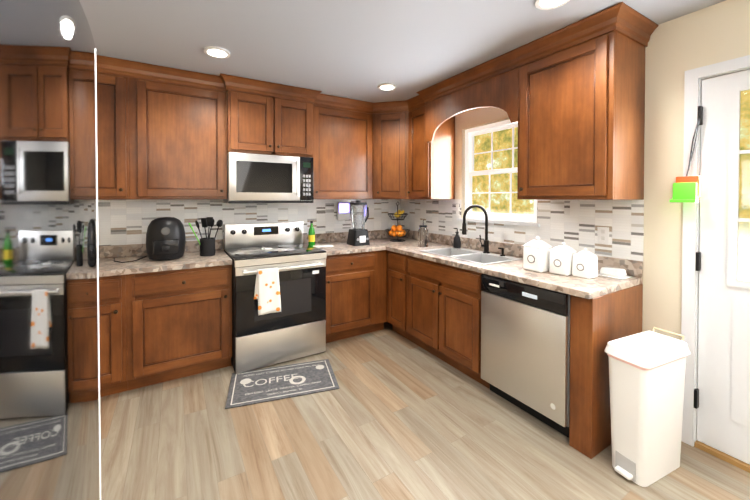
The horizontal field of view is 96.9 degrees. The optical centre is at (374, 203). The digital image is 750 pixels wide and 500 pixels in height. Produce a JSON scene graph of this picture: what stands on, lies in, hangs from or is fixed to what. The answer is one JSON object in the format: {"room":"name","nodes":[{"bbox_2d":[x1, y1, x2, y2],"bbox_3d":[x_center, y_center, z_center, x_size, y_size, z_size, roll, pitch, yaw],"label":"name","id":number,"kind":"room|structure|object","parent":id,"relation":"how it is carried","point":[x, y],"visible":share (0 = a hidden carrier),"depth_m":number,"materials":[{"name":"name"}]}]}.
{"room":"kitchen","nodes":[
{"label":"kitchen","id":0,"kind":"room"},
{"bbox_2d":[79,0,725,102],"bbox_3d":[0.259,-1.079,1.097,3.630,0.060,5.580,0,1,-31],"label":"ceiling","id":1,"kind":"structure","parent":0,"point":[361,50],"depth_m":2.10,"materials":[{"name":"grey paint"}]},
{"bbox_2d":[204,46,229,57],"bbox_3d":[-1.111,-1.060,2.340,0.170,0.014,0.170,0,1,-31],"label":"recessed light","id":2,"kind":"object","parent":1,"relation":"in","point":[215,52],"visible":1,"depth_m":2.32,"materials":[{"name":"white"}]},
{"bbox_2d":[378,83,395,90],"bbox_3d":[0.112,-1.069,3.062,0.170,0.014,0.170,0,1,-31],"label":"recessed light","id":3,"kind":"object","parent":1,"relation":"in","point":[387,86],"visible":0.98,"depth_m":3.03,"materials":[{"name":"white plastic"}]},
{"bbox_2d":[535,0,569,9],"bbox_3d":[0.920,-1.051,1.716,0.170,0.014,0.170,0,1,-31],"label":"recessed light","id":4,"kind":"object","parent":1,"relation":"in","point":[546,4],"visible":1,"depth_m":1.74,"materials":[{"name":"white"}]},
{"bbox_2d":[100,322,749,499],"bbox_3d":[0.259,1.390,1.131,3.630,0.060,5.580,0,1,-31],"label":"floor","id":5,"kind":"structure","parent":0,"point":[396,416],"depth_m":1.85,"materials":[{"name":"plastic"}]},
{"bbox_2d":[0,0,100,499],"bbox_3d":[-0.791,0.481,0.330,0.697,1.780,0.910,0,1,-31],"label":"refrigerator","id":6,"kind":"object","parent":5,"relation":"on","point":[50,434],"visible":1,"depth_m":0.51,"materials":[{"name":"grey metal"}]},
{"bbox_2d":[99,275,127,396],"bbox_3d":[-2.116,0.917,2.409,0.560,0.852,0.643,0,1,-31],"label":"base cabinet","id":7,"kind":"object","parent":5,"relation":"on","point":[112,330],"visible":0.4,"depth_m":2.27,"materials":[{"name":"brown wood"}]},
{"bbox_2d":[99,239,231,276],"bbox_3d":[-1.826,0.420,2.583,1.245,0.138,0.631,0,1,-31],"label":"countertop","id":8,"kind":"structure","parent":7,"relation":"on","point":[191,258],"depth_m":2.61,"materials":[{"name":"stone"}]},
{"bbox_2d":[114,217,185,262],"bbox_3d":[-1.785,0.281,2.630,0.501,0.337,0.400,0,1,-31],"label":"air fryer","id":9,"kind":"object","parent":8,"relation":"on","point":[165,238],"visible":1,"depth_m":2.59,"materials":[{"name":"black plastic"}]},
{"bbox_2d":[188,217,222,255],"bbox_3d":[-1.445,0.284,2.850,0.271,0.324,0.147,0,1,-31],"label":"utensil crock","id":10,"kind":"object","parent":8,"relation":"on","point":[207,246],"visible":1,"depth_m":2.81,"materials":[{"name":"black"}]},
{"bbox_2d":[126,265,231,389],"bbox_3d":[-1.582,0.913,2.730,0.685,0.852,0.643,0,1,-31],"label":"base cabinet","id":11,"kind":"object","parent":5,"relation":"on","point":[178,323],"visible":0.85,"depth_m":2.47,"materials":[{"name":"brown wood"}]},
{"bbox_2d":[224,221,326,373],"bbox_3d":[-0.915,0.767,3.028,0.756,1.135,0.763,0,1,-31],"label":"range","id":12,"kind":"object","parent":5,"relation":"on","point":[278,292],"visible":1,"depth_m":2.79,"materials":[{"name":"grey metal"}]},
{"bbox_2d":[254,267,280,314],"bbox_3d":[-0.854,0.698,2.646,0.205,0.354,0.046,0,1,-31],"label":"towel","id":13,"kind":"object","parent":12,"relation":"hanging from","point":[267,286],"depth_m":2.63,"materials":[{"name":"white fabric"}]},
{"bbox_2d":[225,359,339,408],"bbox_3d":[-0.688,1.336,2.503,0.759,0.008,0.459,0,1,-18],"label":"floor mat","id":14,"kind":"object","parent":5,"relation":"on","point":[251,387],"visible":1,"depth_m":2.46,"materials":[{"name":"grey fabric"}]},
{"bbox_2d":[325,250,386,342],"bbox_3d":[-0.322,0.902,3.486,0.719,0.852,0.643,0,1,-31],"label":"base cabinet","id":15,"kind":"object","parent":5,"relation":"on","point":[356,294],"visible":0.67,"depth_m":3.24,"materials":[{"name":"brown wood"}]},
{"bbox_2d":[303,232,382,255],"bbox_3d":[-0.350,0.408,3.467,0.657,0.138,0.635,0,1,-31],"label":"countertop","id":16,"kind":"structure","parent":15,"relation":"on","point":[379,240],"depth_m":3.58,"materials":[{"name":"stone"}]},
{"bbox_2d":[308,221,314,245],"bbox_3d":[-0.649,0.310,3.405,0.068,0.257,0.068,0,1,-31],"label":"oil bottle","id":17,"kind":"object","parent":16,"relation":"on","point":[311,237],"visible":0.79,"depth_m":3.38,"materials":[{"name":"green glass"}]},
{"bbox_2d":[313,244,332,247],"bbox_3d":[-0.528,0.432,3.352,0.200,0.016,0.090,0,1,-31],"label":"dish","id":18,"kind":"object","parent":16,"relation":"on","point":[320,246],"visible":0.79,"depth_m":3.33,"materials":[{"name":"white ceramic"}]},
{"bbox_2d":[347,201,369,245],"bbox_3d":[-0.161,0.205,3.530,0.226,0.465,0.207,0,1,-31],"label":"blender","id":19,"kind":"object","parent":16,"relation":"on","point":[358,234],"visible":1,"depth_m":3.47,"materials":[{"name":"black plastic"}]},
{"bbox_2d":[387,250,412,341],"bbox_3d":[0.451,0.903,3.427,0.643,0.852,0.352,0,1,-31],"label":"base cabinet","id":20,"kind":"object","parent":5,"relation":"on","point":[397,269],"visible":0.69,"depth_m":3.26,"materials":[{"name":"brown wood"}]},
{"bbox_2d":[375,229,417,232],"bbox_3d":[0.227,0.403,3.814,0.390,0.138,0.635,0,1,-31],"label":"countertop","id":21,"kind":"structure","parent":20,"relation":"on","point":[376,231],"depth_m":4.06,"materials":[{"name":"stone"}]},
{"bbox_2d":[386,202,409,241],"bbox_3d":[0.261,0.206,3.822,0.288,0.453,0.288,0,1,-31],"label":"wire fruit basket","id":22,"kind":"object","parent":21,"relation":"on","point":[397,231],"visible":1,"depth_m":3.79,"materials":[{"name":"black"}]},
{"bbox_2d":[407,255,489,387],"bbox_3d":[0.772,0.910,2.892,0.643,0.852,0.897,0,1,-31],"label":"base cabinet","id":23,"kind":"object","parent":5,"relation":"on","point":[444,312],"visible":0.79,"depth_m":2.67,"materials":[{"name":"brown wood"}]},
{"bbox_2d":[368,230,642,298],"bbox_3d":[0.709,0.414,2.978,0.656,0.138,2.566,0,1,-31],"label":"countertop","id":24,"kind":"structure","parent":23,"relation":"on","point":[585,288],"depth_m":2.22,"materials":[{"name":"stone"}]},
{"bbox_2d":[418,220,427,246],"bbox_3d":[0.486,0.301,3.352,0.096,0.277,0.096,0,1,-31],"label":"glass jar","id":25,"kind":"object","parent":24,"relation":"on","point":[423,236],"visible":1,"depth_m":3.31,"materials":[{"name":"clear glass"}]},
{"bbox_2d":[419,205,522,264],"bbox_3d":[0.793,0.324,2.860,0.450,0.624,0.760,0,1,-31],"label":"sink basin","id":26,"kind":"object","parent":24,"relation":"in","point":[485,257],"visible":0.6,"depth_m":2.89,"materials":[{"name":"white ceramic"}]},
{"bbox_2d":[453,228,460,247],"bbox_3d":[0.794,0.336,3.223,0.076,0.197,0.072,0,1,-31],"label":"soap dispenser","id":27,"kind":"object","parent":26,"relation":"on","point":[457,242],"visible":1,"depth_m":3.20,"materials":[{"name":"black plastic"}]},
{"bbox_2d":[462,205,489,253],"bbox_3d":[0.878,0.225,2.900,0.258,0.427,0.118,0,1,-31],"label":"faucet","id":28,"kind":"object","parent":24,"relation":"on","point":[486,242],"depth_m":2.91,"materials":[{"name":"black metal"}]},
{"bbox_2d":[523,236,551,272],"bbox_3d":[1.099,0.340,2.251,0.139,0.230,0.136,0,1,-31],"label":"canister","id":29,"kind":"object","parent":24,"relation":"on","point":[536,255],"visible":0.94,"depth_m":2.20,"materials":[{"name":"white ceramic"}]},
{"bbox_2d":[549,242,576,275],"bbox_3d":[1.216,0.353,2.152,0.124,0.205,0.121,0,1,-31],"label":"canister","id":30,"kind":"object","parent":24,"relation":"on","point":[561,260],"visible":0.98,"depth_m":2.11,"materials":[{"name":"white ceramic"}]},
{"bbox_2d":[572,248,597,278],"bbox_3d":[1.304,0.367,2.065,0.110,0.180,0.106,0,1,-31],"label":"canister","id":31,"kind":"object","parent":24,"relation":"on","point":[585,263],"visible":0.98,"depth_m":2.03,"materials":[{"name":"white ceramic"}]},
{"bbox_2d":[598,266,630,279],"bbox_3d":[1.486,0.431,2.076,0.120,0.052,0.150,0,1,-31],"label":"butter dish","id":32,"kind":"object","parent":24,"relation":"on","point":[614,273],"visible":0.92,"depth_m":2.04,"materials":[{"name":"white ceramic"}]},
{"bbox_2d":[481,274,569,437],"bbox_3d":[1.154,0.921,2.245,0.604,0.848,0.600,0,1,-31],"label":"dishwasher","id":33,"kind":"object","parent":5,"relation":"on","point":[525,347],"visible":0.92,"depth_m":2.03,"materials":[{"name":"grey metal"}]},
{"bbox_2d":[569,284,642,458],"bbox_3d":[1.366,0.923,1.951,0.594,0.852,0.117,0,1,-31],"label":"cabinet end panel","id":34,"kind":"object","parent":5,"relation":"on","point":[597,324],"visible":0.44,"depth_m":1.81,"materials":[{"name":"brown wood"}]},
{"bbox_2d":[604,327,690,486],"bbox_3d":[1.394,1.019,1.709,0.410,0.665,0.206,0,1,-24],"label":"step trash can","id":35,"kind":"object","parent":5,"relation":"on","point":[647,377],"visible":1,"depth_m":1.63,"materials":[{"name":"white plastic"}]},
{"bbox_2d":[455,0,749,339],"bbox_3d":[1.755,0.143,2.012,0.140,2.410,5.300,0,1,-31],"label":"wall","id":36,"kind":"structure","parent":0,"point":[676,48],"depth_m":1.95,"materials":[{"name":"beige paint"}]},
{"bbox_2d":[96,2,657,113],"bbox_3d":[-0.337,-1.006,2.107,3.326,0.106,2.307,0,1,-31],"label":"crown molding","id":37,"kind":"structure","parent":36,"relation":"attached to","point":[624,19],"depth_m":2.57,"materials":[{"name":"brown wood"}]},
{"bbox_2d":[407,106,454,198],"bbox_3d":[0.573,-0.521,3.469,0.370,0.960,0.350,0,1,-31],"label":"upper cabinet","id":38,"kind":"object","parent":36,"relation":"attached to","point":[431,170],"depth_m":3.36,"materials":[{"name":"brown wood"}]},
{"bbox_2d":[456,204,458,215],"bbox_3d":[0.836,0.070,3.378,0.004,0.120,0.040,0,1,-31],"label":"outlet","id":39,"kind":"object","parent":36,"relation":"attached to","point":[457,205],"depth_m":3.37,"materials":[{"name":"white plastic"}]},
{"bbox_2d":[457,119,539,226],"bbox_3d":[1.117,-0.278,3.011,0.150,0.914,0.880,0,1,-31],"label":"window","id":40,"kind":"structure","parent":36,"relation":"in","point":[491,162],"depth_m":3.07,"materials":[{"name":"white plastic"}]},
{"bbox_2d":[401,199,643,260],"bbox_3d":[0.987,0.153,3.142,0.009,0.379,2.567,0,1,-31],"label":"tile backsplash","id":41,"kind":"structure","parent":36,"relation":"attached to","point":[623,220],"depth_m":2.47,"materials":[{"name":"tile"}]},
{"bbox_2d":[570,201,579,215],"bbox_3d":[1.433,0.038,2.384,0.004,0.110,0.070,0,1,-31],"label":"outlet","id":42,"kind":"object","parent":36,"relation":"attached to","point":[574,208],"depth_m":2.38,"materials":[{"name":"white plastic"}]},
{"bbox_2d":[517,30,644,199],"bbox_3d":[1.308,-0.504,2.178,0.440,0.960,0.600,0,1,-31],"label":"upper cabinet","id":43,"kind":"object","parent":36,"relation":"attached to","point":[581,119],"visible":0.96,"depth_m":1.99,"materials":[{"name":"brown wood"}]},
{"bbox_2d":[425,68,517,142],"bbox_3d":[0.774,-0.787,2.793,0.065,0.410,1.010,0,1,-31],"label":"arched valance","id":44,"kind":"object","parent":43,"relation":"attached to","point":[500,91],"visible":0.81,"depth_m":2.65,"materials":[{"name":"brown wood"}]},
{"bbox_2d":[597,227,608,244],"bbox_3d":[1.527,0.218,2.226,0.008,0.115,0.070,0,1,-31],"label":"electrical outlet","id":45,"kind":"object","parent":36,"relation":"attached to","point":[602,235],"visible":1,"depth_m":2.22,"materials":[{"name":"white plastic"}]},
{"bbox_2d":[681,55,749,472],"bbox_3d":[2.067,0.311,1.477,0.160,2.090,1.028,0,1,-31],"label":"exterior door","id":46,"kind":"structure","parent":36,"relation":"in","point":[715,324],"depth_m":1.77,"materials":[{"name":"white"}]},
{"bbox_2d":[669,111,701,202],"bbox_3d":[1.712,-0.252,1.833,0.074,0.496,0.113,0,1,-31],"label":"fly swatter","id":47,"kind":"object","parent":46,"relation":"hanging from","point":[686,188],"visible":1,"depth_m":1.82,"materials":[{"name":"green plastic"}]},
{"bbox_3d":[-1.141,0.124,3.446,3.630,2.410,0.140,0,1,-31],"label":"wall","id":48,"kind":"structure","parent":0,"visible":0},
{"bbox_2d":[97,72,129,198],"bbox_3d":[-2.186,-0.508,2.507,0.560,0.960,0.370,0,1,-31],"label":"upper cabinet","id":49,"kind":"object","parent":48,"relation":"attached to","point":[113,132],"visible":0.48,"depth_m":2.48,"materials":[{"name":"brown wood"}]},
{"bbox_2d":[128,77,226,198],"bbox_3d":[-1.651,-0.513,2.828,0.688,0.960,0.370,0,1,-31],"label":"upper cabinet","id":50,"kind":"object","parent":48,"relation":"attached to","point":[177,141],"visible":0.98,"depth_m":2.69,"materials":[{"name":"brown wood"}]},
{"bbox_2d":[98,199,400,245],"bbox_3d":[-1.098,0.150,3.381,3.317,0.379,0.009,0,1,-31],"label":"tile backsplash","id":51,"kind":"structure","parent":48,"relation":"attached to","point":[124,221],"depth_m":3.14,"materials":[{"name":"tile"}]},
{"bbox_2d":[227,90,312,157],"bbox_3d":[-1.012,-0.720,3.169,0.762,0.555,0.440,0,1,-31],"label":"upper cabinet","id":52,"kind":"object","parent":48,"relation":"attached to","point":[262,124],"visible":0.98,"depth_m":2.98,"materials":[{"name":"brown wood"}]},
{"bbox_2d":[223,152,313,202],"bbox_3d":[-1.006,-0.221,3.167,0.758,0.437,0.433,0,1,-31],"label":"microwave","id":53,"kind":"object","parent":52,"relation":"attached to","point":[258,178],"visible":1,"depth_m":3.00,"materials":[{"name":"grey metal"}]},
{"bbox_2d":[313,105,372,198],"bbox_3d":[-0.399,-0.523,3.580,0.710,0.960,0.370,0,1,-31],"label":"upper cabinet","id":54,"kind":"object","parent":48,"relation":"attached to","point":[342,154],"visible":0.83,"depth_m":3.45,"materials":[{"name":"brown wood"}]},
{"bbox_2d":[337,202,349,222],"bbox_3d":[-0.371,0.105,3.774,0.149,0.226,0.065,0,1,-31],"label":"outlet","id":55,"kind":"object","parent":48,"relation":"attached to","point":[343,211],"visible":1,"depth_m":3.75,"materials":[{"name":"white plastic"}]},
{"bbox_2d":[373,112,408,198],"bbox_3d":[0.226,-0.526,3.818,0.606,0.960,0.606,0,1,-31],"label":"upper cabinet","id":56,"kind":"object","parent":48,"relation":"attached to","point":[390,155],"visible":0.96,"depth_m":3.59,"materials":[{"name":"brown wood"}]}
]}

